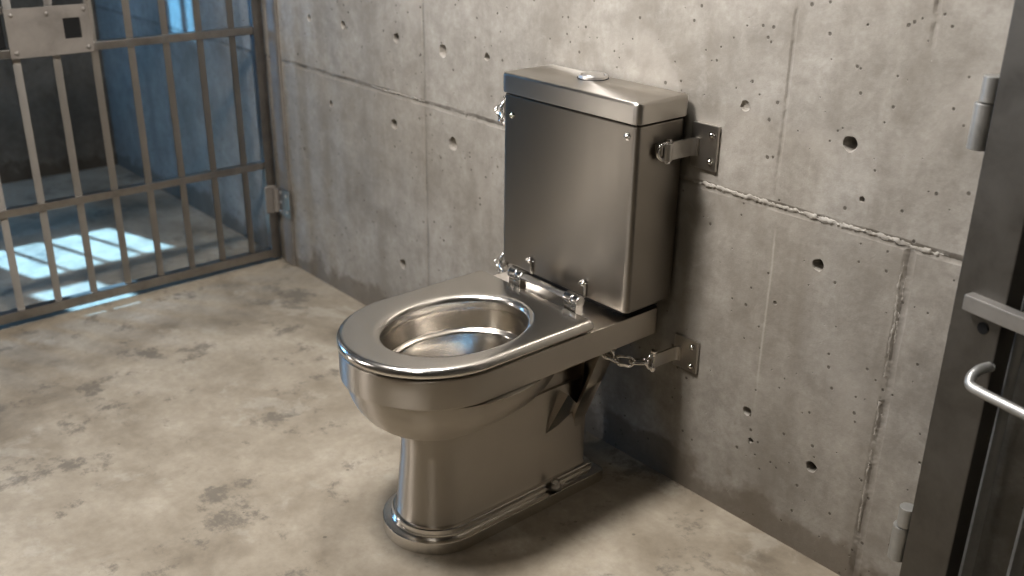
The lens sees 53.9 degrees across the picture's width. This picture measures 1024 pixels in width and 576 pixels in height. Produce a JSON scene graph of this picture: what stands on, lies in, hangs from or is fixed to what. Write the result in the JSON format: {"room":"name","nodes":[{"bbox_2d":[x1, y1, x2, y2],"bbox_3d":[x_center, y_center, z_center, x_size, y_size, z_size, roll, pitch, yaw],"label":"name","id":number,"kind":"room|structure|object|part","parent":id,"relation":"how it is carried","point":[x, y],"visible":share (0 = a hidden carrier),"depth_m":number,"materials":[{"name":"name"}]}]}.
{"room":"prison interior","nodes":[
{"label":"prison interior","id":0,"kind":"room"},
{"bbox_2d":[0,0,117,183],"bbox_3d":[-3.199,-1.341,3.263,3.500,2.550,0.020,-18,29,-37],"label":"wall","id":1,"kind":"structure","parent":0,"point":[39,77],"depth_m":4.54,"materials":[{"name":"concrete"}]},
{"bbox_2d":[0,164,839,575],"bbox_3d":[-1.157,0.805,1.783,3.750,0.200,6.500,-18,29,-37],"label":"floor","id":2,"kind":"structure","parent":0,"point":[208,424],"depth_m":2.51,"materials":[{"name":"concrete"}]},
{"bbox_2d":[336,65,687,554],"bbox_3d":[-0.043,0.049,2.158,0.718,0.931,0.432,-18,29,-37],"label":"toilet","id":3,"kind":"object","parent":2,"relation":"on","point":[487,383],"visible":1,"depth_m":2.15,"materials":[{"name":"metal"}]},
{"bbox_3d":[-0.122,0.211,2.147,0.475,0.146,0.352,-18,29,-37],"label":"bowl","id":4,"kind":"part","parent":3,"relation":"part of","materials":[{"name":"metal"}]},
{"bbox_3d":[-0.117,0.191,2.121,0.358,0.206,0.280,-18,29,-37],"label":"bowl interior","id":5,"kind":"part","parent":3,"relation":"part of","materials":[{"name":"metal"}]},
{"bbox_3d":[-0.130,0.082,2.083,0.479,0.027,0.380,-18,29,-37],"label":"seat","id":6,"kind":"part","parent":3,"relation":"part of","materials":[{"name":"metal"}]},
{"bbox_3d":[0.073,-0.003,2.214,0.019,0.019,0.206,-18,29,-37],"label":"hinge rod","id":7,"kind":"part","parent":3,"relation":"part of","materials":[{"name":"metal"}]},
{"bbox_3d":[0.132,0.221,2.388,0.054,0.336,0.270,-18,29,-37],"label":"plate","id":8,"kind":"part","parent":3,"relation":"part of","materials":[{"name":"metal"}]},
{"bbox_3d":[0.167,-0.209,2.252,0.148,0.407,0.412,-18,29,-37],"label":"tank","id":9,"kind":"part","parent":3,"relation":"part of","materials":[{"name":"metal"}]},
{"bbox_3d":[0.191,0.256,2.307,0.089,0.336,0.070,-18,29,-37],"label":"support plate","id":10,"kind":"part","parent":3,"relation":"part of","materials":[{"name":"metal"}]},
{"bbox_3d":[0.171,-0.420,2.163,0.158,0.044,0.421,-18,29,-37],"label":"tank lid","id":11,"kind":"part","parent":3,"relation":"part of","materials":[{"name":"metal"}]},
{"bbox_2d":[602,350,649,367],"bbox_3d":[0.245,0.148,2.214,0.117,0.058,0.029,2,23,3],"label":"chain","id":12,"kind":"object","parent":3,"relation":"hanging from","point":[616,361],"visible":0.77,"depth_m":2.21,"materials":[{"name":"metal"}]},
{"bbox_2d":[95,0,1023,575],"bbox_3d":[0.185,-0.889,2.306,0.254,2.550,6.500,-18,29,-37],"label":"wall","id":13,"kind":"structure","parent":0,"point":[815,274],"depth_m":2.12,"materials":[{"name":"concrete"}]},
{"bbox_2d":[0,0,291,324],"bbox_3d":[-1.417,-0.882,2.800,1.574,2.088,0.133,-17,28,-35],"label":"gate","id":14,"kind":"object","parent":13,"relation":"attached to","point":[55,31],"visible":1,"depth_m":3.21,"materials":[{"name":"metal"}]},
{"bbox_3d":[-1.347,-0.749,2.934,0.237,0.140,0.004,-18,29,-37],"label":"lock plate","id":15,"kind":"part","parent":14,"relation":"part of","materials":[{"name":"grey metal"}]},
{"bbox_3d":[-1.435,-0.678,2.906,1.494,0.025,0.028,-18,29,-37],"label":"cross rail","id":16,"kind":"part","parent":14,"relation":"part of","materials":[{"name":"metal"}]},
{"bbox_3d":[-1.441,-0.250,3.086,1.494,0.025,0.028,-18,29,-37],"label":"cross rail","id":17,"kind":"part","parent":14,"relation":"part of","materials":[{"name":"metal"}]},
{"bbox_3d":[-1.446,0.052,3.213,1.494,0.032,0.032,-18,29,-37],"label":"rail","id":18,"kind":"part","parent":14,"relation":"part of","materials":[{"name":"metal"}]},
{"bbox_2d":[265,0,296,265],"bbox_3d":[-0.785,-1.262,3.158,0.009,2.550,0.065,-18,29,-37],"label":"door frame","id":19,"kind":"structure","parent":13,"relation":"attached to","point":[271,5],"depth_m":3.43,"materials":[{"name":"grey metal"}]},
{"bbox_2d":[654,333,699,373],"bbox_3d":[0.362,0.156,2.236,0.082,0.078,0.068,-18,29,-37],"label":"wall bracket","id":20,"kind":"object","parent":13,"relation":"attached to","point":[684,354],"visible":1,"depth_m":2.25,"materials":[{"name":"metal"}]},
{"bbox_2d":[645,349,657,371],"bbox_3d":[0.308,0.162,2.225,0.030,0.051,0.017,-18,29,-37],"label":"shackle","id":21,"kind":"object","parent":20,"relation":"attached to","point":[654,352],"visible":0.99,"depth_m":2.22,"materials":[{"name":"metal"}]},
{"bbox_3d":[0.345,0.153,2.252,0.076,0.032,0.013,-13,26,-29],"label":"arm","id":22,"kind":"part","parent":20,"relation":"part of","materials":[{"name":"metal"}]},
{"bbox_3d":[0.391,0.147,2.258,0.008,0.078,0.068,-18,29,-37],"label":"mounting plate","id":23,"kind":"part","parent":20,"relation":"part of","materials":[{"name":"metal"}]},
{"bbox_2d":[662,121,720,171],"bbox_3d":[0.362,-0.281,2.046,0.100,0.095,0.072,-18,29,-37],"label":"wall bracket","id":24,"kind":"object","parent":13,"relation":"attached to","point":[702,148],"visible":1,"depth_m":2.06,"materials":[{"name":"metal"}]},
{"bbox_2d":[655,138,671,163],"bbox_3d":[0.306,-0.276,2.037,0.035,0.051,0.015,-8,24,-19],"label":"shackle","id":25,"kind":"object","parent":24,"relation":"attached to","point":[667,140],"visible":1,"depth_m":2.03,"materials":[{"name":"metal"}]},
{"bbox_3d":[0.351,-0.286,2.067,0.076,0.037,0.013,-13,26,-29],"label":"arm","id":26,"kind":"part","parent":24,"relation":"part of","materials":[{"name":"metal"}]},
{"bbox_3d":[0.398,-0.291,2.073,0.008,0.095,0.068,-18,29,-37],"label":"mounting plate","id":27,"kind":"part","parent":24,"relation":"part of","materials":[{"name":"metal"}]},
{"bbox_2d":[887,0,1023,575],"bbox_3d":[0.926,-0.182,1.208,0.125,2.080,0.845,-12,26,-27],"label":"door","id":28,"kind":"structure","parent":13,"relation":"in","point":[939,534],"depth_m":1.63,"materials":[{"name":"grey metal"}]},
{"bbox_3d":[0.920,0.151,1.320,0.022,0.028,0.760,-12,26,-27],"label":"ledge rail","id":29,"kind":"part","parent":28,"relation":"part of","materials":[{"name":"metal"}]},
{"bbox_3d":[0.803,0.182,1.517,0.060,0.039,0.257,-12,26,-27],"label":"handle","id":30,"kind":"part","parent":28,"relation":"part of","materials":[{"name":"metal"}]},
{"bbox_3d":[0.002,-0.449,2.434,0.092,0.095,0.068,-18,29,-37],"label":"wall bracket","id":31,"kind":"object","parent":13,"relation":"attached to","visible":0},
{"bbox_2d":[500,95,504,116],"bbox_3d":[-0.018,-0.431,2.393,0.032,0.051,0.016,-18,29,-37],"label":"shackle","id":32,"kind":"object","parent":31,"relation":"attached to","point":[503,100],"visible":0.43,"depth_m":2.38,"materials":[{"name":"metal"}]},
{"bbox_2d":[495,104,504,126],"bbox_3d":[-0.013,-0.400,2.364,0.033,0.048,0.083,-18,29,-37],"label":"chain","id":33,"kind":"object","parent":32,"relation":"attached to","point":[499,113],"visible":0.48,"depth_m":2.37,"materials":[{"name":"metal"}]},
{"bbox_3d":[0.003,-0.096,2.589,0.075,0.078,0.068,-18,29,-37],"label":"wall bracket","id":34,"kind":"object","parent":13,"relation":"attached to","visible":0},
{"bbox_2d":[499,248,508,267],"bbox_3d":[-0.021,-0.074,2.544,0.033,0.051,0.015,-18,29,-37],"label":"shackle","id":35,"kind":"object","parent":34,"relation":"attached to","point":[506,264],"visible":0.62,"depth_m":2.54,"materials":[{"name":"metal"}]},
{"bbox_2d":[495,257,506,273],"bbox_3d":[-0.019,-0.045,2.513,0.032,0.039,0.085,-14,27,-31],"label":"chain","id":36,"kind":"object","parent":35,"relation":"attached to","point":[499,265],"visible":0.41,"depth_m":2.52,"materials":[{"name":"metal"}]}
]}

